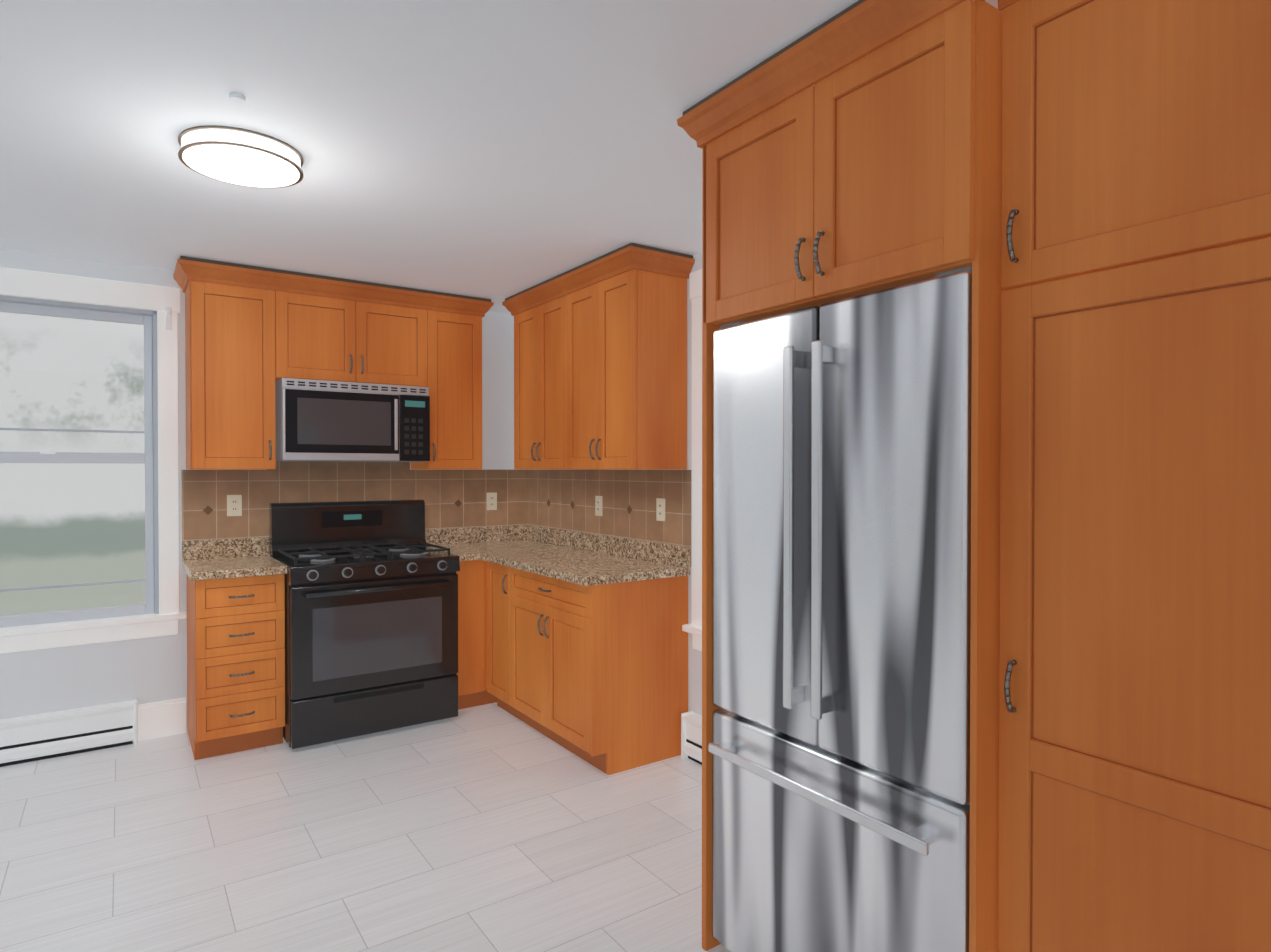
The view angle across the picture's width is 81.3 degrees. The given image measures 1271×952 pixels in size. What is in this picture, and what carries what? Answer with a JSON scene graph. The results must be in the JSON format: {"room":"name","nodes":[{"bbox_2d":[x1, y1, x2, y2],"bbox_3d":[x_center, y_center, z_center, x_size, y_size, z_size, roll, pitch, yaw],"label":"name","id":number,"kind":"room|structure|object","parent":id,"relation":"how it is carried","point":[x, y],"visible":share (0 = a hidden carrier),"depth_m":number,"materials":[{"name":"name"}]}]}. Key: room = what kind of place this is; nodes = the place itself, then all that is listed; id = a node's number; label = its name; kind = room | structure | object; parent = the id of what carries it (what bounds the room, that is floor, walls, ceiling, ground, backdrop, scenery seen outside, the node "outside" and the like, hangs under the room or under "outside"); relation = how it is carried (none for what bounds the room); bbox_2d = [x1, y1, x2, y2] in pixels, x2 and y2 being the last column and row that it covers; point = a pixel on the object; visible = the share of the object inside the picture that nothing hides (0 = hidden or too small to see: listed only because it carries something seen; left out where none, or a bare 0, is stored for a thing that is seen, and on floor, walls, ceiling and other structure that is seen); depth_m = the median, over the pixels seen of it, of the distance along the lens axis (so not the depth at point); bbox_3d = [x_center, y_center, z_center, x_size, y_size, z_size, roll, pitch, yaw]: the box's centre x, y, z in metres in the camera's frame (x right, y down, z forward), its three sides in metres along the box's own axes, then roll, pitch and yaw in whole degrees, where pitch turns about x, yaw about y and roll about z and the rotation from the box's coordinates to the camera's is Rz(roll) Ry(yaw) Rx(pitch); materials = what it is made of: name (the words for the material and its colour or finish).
{"room":"kitchen","nodes":[
{"label":"kitchen","id":0,"kind":"room"},
{"bbox_2d":[0,249,527,718],"bbox_3d":[-3.035,0.145,3.551,5.500,2.430,0.150,0,1,-35],"label":"wall","id":1,"kind":"structure","parent":0,"point":[141,671],"depth_m":3.79,"materials":[{"name":"white paint"}]},
{"bbox_2d":[0,267,186,653],"bbox_3d":[-2.876,-0.073,3.625,1.146,1.815,0.204,0,1,-35],"label":"window","id":2,"kind":"structure","parent":1,"relation":"in","point":[51,295],"depth_m":3.76,"materials":[{"name":"white paint"}]},
{"bbox_2d":[165,307,171,329],"bbox_3d":[-2.415,-0.817,3.832,0.030,0.120,0.039,0,1,-35],"label":"bracket","id":3,"kind":"object","parent":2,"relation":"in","point":[168,318],"visible":1,"depth_m":3.84,"materials":[{"name":"white metal"}]},
{"bbox_2d":[133,697,186,741],"bbox_3d":[-3.803,1.274,2.928,3.476,0.185,0.014,0,1,-35],"label":"baseboard","id":4,"kind":"structure","parent":1,"relation":"attached to","point":[162,718],"depth_m":3.85,"materials":[{"name":"white paint"}]},
{"bbox_2d":[181,260,280,468],"bbox_3d":[-2.124,-0.541,3.882,0.383,1.014,0.317,0,1,-35],"label":"upper cabinet","id":5,"kind":"object","parent":1,"relation":"attached to","point":[253,334],"depth_m":3.75,"materials":[{"name":"brown wood"}]},
{"bbox_2d":[277,272,368,382],"bbox_3d":[-1.775,-0.784,4.122,0.462,0.534,0.317,0,1,-35],"label":"upper cabinet","id":6,"kind":"object","parent":1,"relation":"attached to","point":[325,323],"depth_m":3.99,"materials":[{"name":"brown wood"}]},
{"bbox_2d":[275,378,429,461],"bbox_3d":[-1.609,-0.298,4.207,0.780,0.432,0.372,0,1,-35],"label":"microwave","id":7,"kind":"object","parent":6,"relation":"attached to","point":[325,421],"visible":1,"depth_m":4.03,"materials":[{"name":"silver metal"}]},
{"bbox_2d":[181,461,527,553],"bbox_3d":[-1.561,0.163,4.478,2.019,0.543,0.007,0,1,-35],"label":"tile backsplash","id":8,"kind":"structure","parent":1,"relation":"attached to","point":[454,498],"depth_m":4.37,"materials":[{"name":"brown tile"}]},
{"bbox_2d":[227,495,241,515],"bbox_3d":[-2.185,0.161,4.035,0.072,0.116,0.010,0,1,-35],"label":"electrical outlet","id":9,"kind":"object","parent":8,"relation":"attached to","point":[234,505],"visible":1,"depth_m":4.03,"materials":[{"name":"beige plastic"}]},
{"bbox_2d":[487,493,496,509],"bbox_3d":[-0.949,0.168,4.894,0.072,0.116,0.010,0,1,-35],"label":"electrical outlet","id":10,"kind":"object","parent":8,"relation":"attached to","point":[491,501],"visible":1,"depth_m":4.89,"materials":[{"name":"beige plastic"}]},
{"bbox_2d":[369,284,432,387],"bbox_3d":[-1.492,-0.786,4.319,0.462,0.534,0.317,0,1,-35],"label":"upper cabinet","id":11,"kind":"object","parent":1,"relation":"attached to","point":[400,319],"depth_m":4.23,"materials":[{"name":"brown wood"}]},
{"bbox_2d":[411,292,484,468],"bbox_3d":[-1.162,-0.548,4.550,0.340,1.014,0.317,0,1,-35],"label":"upper cabinet","id":12,"kind":"object","parent":1,"relation":"attached to","point":[455,395],"depth_m":4.43,"materials":[{"name":"brown wood"}]},
{"bbox_2d":[425,525,524,544],"bbox_3d":[-1.033,0.383,4.829,0.737,0.100,0.020,0,1,-35],"label":"backsplash","id":13,"kind":"structure","parent":1,"relation":"attached to","point":[512,532],"depth_m":4.81,"materials":[{"name":"beige stone"}]},
{"bbox_2d":[0,702,729,951],"bbox_3d":[-1.481,1.431,1.325,5.800,0.100,5.600,0,1,-35],"label":"floor","id":14,"kind":"structure","parent":0,"point":[492,827],"depth_m":2.72,"materials":[{"name":"tile"}]},
{"bbox_2d":[0,699,137,766],"bbox_3d":[-3.020,1.252,3.434,1.180,0.217,0.071,0,1,-35],"label":"heater","id":15,"kind":"object","parent":14,"relation":"on","point":[35,737],"visible":1,"depth_m":3.60,"materials":[{"name":"white metal"}]},
{"bbox_2d":[182,537,287,759],"bbox_3d":[-2.053,0.850,3.781,0.410,1.014,0.595,0,1,-35],"label":"base cabinet","id":16,"kind":"object","parent":14,"relation":"on","point":[235,644],"visible":0.98,"depth_m":3.60,"materials":[{"name":"brown wood"}]},
{"bbox_2d":[269,499,459,748],"bbox_3d":[-1.489,0.753,4.087,0.864,1.204,0.683,0,1,-35],"label":"gas range","id":17,"kind":"object","parent":14,"relation":"on","point":[371,616],"visible":0.98,"depth_m":3.89,"materials":[{"name":"black metal"}]},
{"bbox_2d":[456,565,484,709],"bbox_3d":[-1.106,0.913,4.466,0.189,0.876,0.550,0,1,-35],"label":"base cabinet","id":18,"kind":"object","parent":14,"relation":"on","point":[471,582],"depth_m":4.25,"materials":[{"name":"brown wood"}]},
{"bbox_2d":[485,569,512,714],"bbox_3d":[-0.542,0.914,4.299,0.551,0.876,0.408,0,1,-35],"label":"base cabinet","id":19,"kind":"object","parent":14,"relation":"on","point":[498,589],"depth_m":4.16,"materials":[{"name":"brown wood"}]},
{"bbox_2d":[513,573,689,774],"bbox_3d":[-0.231,0.919,3.850,0.551,0.876,0.921,0,1,-35],"label":"base cabinet","id":20,"kind":"object","parent":14,"relation":"on","point":[575,642],"depth_m":3.50,"materials":[{"name":"brown wood"}]},
{"bbox_2d":[427,541,688,588],"bbox_3d":[-0.538,0.459,4.117,0.737,0.038,1.756,0,1,-35],"label":"countertop","id":21,"kind":"structure","parent":20,"relation":"on","point":[535,562],"depth_m":3.84,"materials":[{"name":"beige stone"}]},
{"bbox_2d":[681,711,701,764],"bbox_3d":[0.571,1.255,3.121,0.071,0.217,1.137,0,1,-35],"label":"heater","id":22,"kind":"object","parent":14,"relation":"on","point":[691,735],"visible":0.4,"depth_m":3.53,"materials":[{"name":"white metal"}]},
{"bbox_2d":[708,266,971,951],"bbox_3d":[0.771,0.471,2.040,0.914,1.806,0.782,0,1,-35],"label":"refrigerator","id":23,"kind":"object","parent":14,"relation":"on","point":[839,747],"visible":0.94,"depth_m":1.73,"materials":[{"name":"grey metal"}]},
{"bbox_2d":[677,0,1003,951],"bbox_3d":[0.775,0.161,2.044,0.950,2.424,0.932,0,1,-35],"label":"tall cabinet","id":24,"kind":"object","parent":14,"relation":"on","point":[869,162],"visible":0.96,"depth_m":1.64,"materials":[{"name":"brown wood"}]},
{"bbox_2d":[998,0,1270,951],"bbox_3d":[1.264,0.167,1.420,0.859,2.424,0.749,0,1,-35],"label":"pantry cabinet","id":25,"kind":"object","parent":14,"relation":"on","point":[1134,804],"visible":1,"depth_m":1.31,"materials":[{"name":"brown wood"}]},
{"bbox_2d":[0,0,1001,314],"bbox_3d":[-1.481,-1.063,1.301,5.800,0.030,5.600,0,1,-35],"label":"ceiling","id":26,"kind":"structure","parent":0,"point":[496,152],"depth_m":2.23,"materials":[{"name":"white paint"}]},
{"bbox_2d":[229,93,244,103],"bbox_3d":[-1.107,-1.049,2.060,0.040,0.012,0.040,0,1,-35],"label":"ceiling sensor","id":27,"kind":"object","parent":26,"relation":"attached to","point":[236,98],"visible":0.96,"depth_m":2.05,"materials":[{"name":"white paint"}]},
{"bbox_2d":[178,126,302,187],"bbox_3d":[-1.279,-1.031,2.413,0.360,0.054,0.360,0,1,-35],"label":"flush ceiling light","id":28,"kind":"object","parent":26,"relation":"attached to","point":[239,156],"visible":1,"depth_m":2.35,"materials":[{"name":"white glass"}]},
{"bbox_2d":[528,252,701,714],"bbox_3d":[0.839,0.151,2.924,0.150,2.430,5.300,0,1,-35],"label":"wall","id":29,"kind":"structure","parent":0,"point":[695,680],"depth_m":3.61,"materials":[{"name":"white paint"}]},
{"bbox_2d":[510,275,569,468],"bbox_3d":[-0.408,-0.545,4.288,0.317,1.014,0.696,0,1,-35],"label":"upper cabinet","id":30,"kind":"object","parent":29,"relation":"attached to","point":[542,315],"depth_m":4.18,"materials":[{"name":"brown wood"}]},
{"bbox_2d":[525,525,688,568],"bbox_3d":[-0.238,0.388,4.313,0.019,0.100,1.736,0,1,-35],"label":"backsplash","id":31,"kind":"structure","parent":29,"relation":"attached to","point":[624,547],"depth_m":4.13,"materials":[{"name":"beige stone"}]},
{"bbox_2d":[528,470,690,566],"bbox_3d":[-0.232,0.200,4.327,0.007,0.473,1.757,0,1,-35],"label":"tile backsplash","id":32,"kind":"structure","parent":29,"relation":"attached to","point":[562,499],"depth_m":4.14,"materials":[{"name":"brown tile"}]},
{"bbox_2d":[595,496,601,515],"bbox_3d":[-0.213,0.173,4.287,0.010,0.116,0.072,0,1,-35],"label":"electrical outlet","id":33,"kind":"object","parent":32,"relation":"attached to","point":[598,505],"visible":1,"depth_m":4.28,"materials":[{"name":"beige plastic"}]},
{"bbox_2d":[656,498,664,520],"bbox_3d":[0.129,0.173,3.794,0.010,0.116,0.072,0,1,-35],"label":"electrical outlet","id":34,"kind":"object","parent":32,"relation":"attached to","point":[660,509],"visible":1,"depth_m":3.79,"materials":[{"name":"beige plastic"}]},
{"bbox_2d":[570,247,689,468],"bbox_3d":[-0.077,-0.541,3.812,0.317,1.014,0.696,0,1,-35],"label":"upper cabinet","id":35,"kind":"object","parent":29,"relation":"attached to","point":[600,362],"depth_m":3.56,"materials":[{"name":"brown wood"}]},
{"bbox_2d":[682,269,701,650],"bbox_3d":[0.638,-0.068,3.163,0.204,1.815,1.161,0,1,-35],"label":"window","id":36,"kind":"structure","parent":29,"relation":"in","point":[694,628],"depth_m":3.54,"materials":[{"name":"white paint"}]},
{"label":"outside","id":37,"kind":"structure","parent":0,"visible":0},
{"bbox_2d":[0,312,145,615],"bbox_3d":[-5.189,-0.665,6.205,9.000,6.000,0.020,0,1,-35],"label":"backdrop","id":38,"kind":"structure","parent":37,"point":[60,419],"depth_m":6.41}
]}

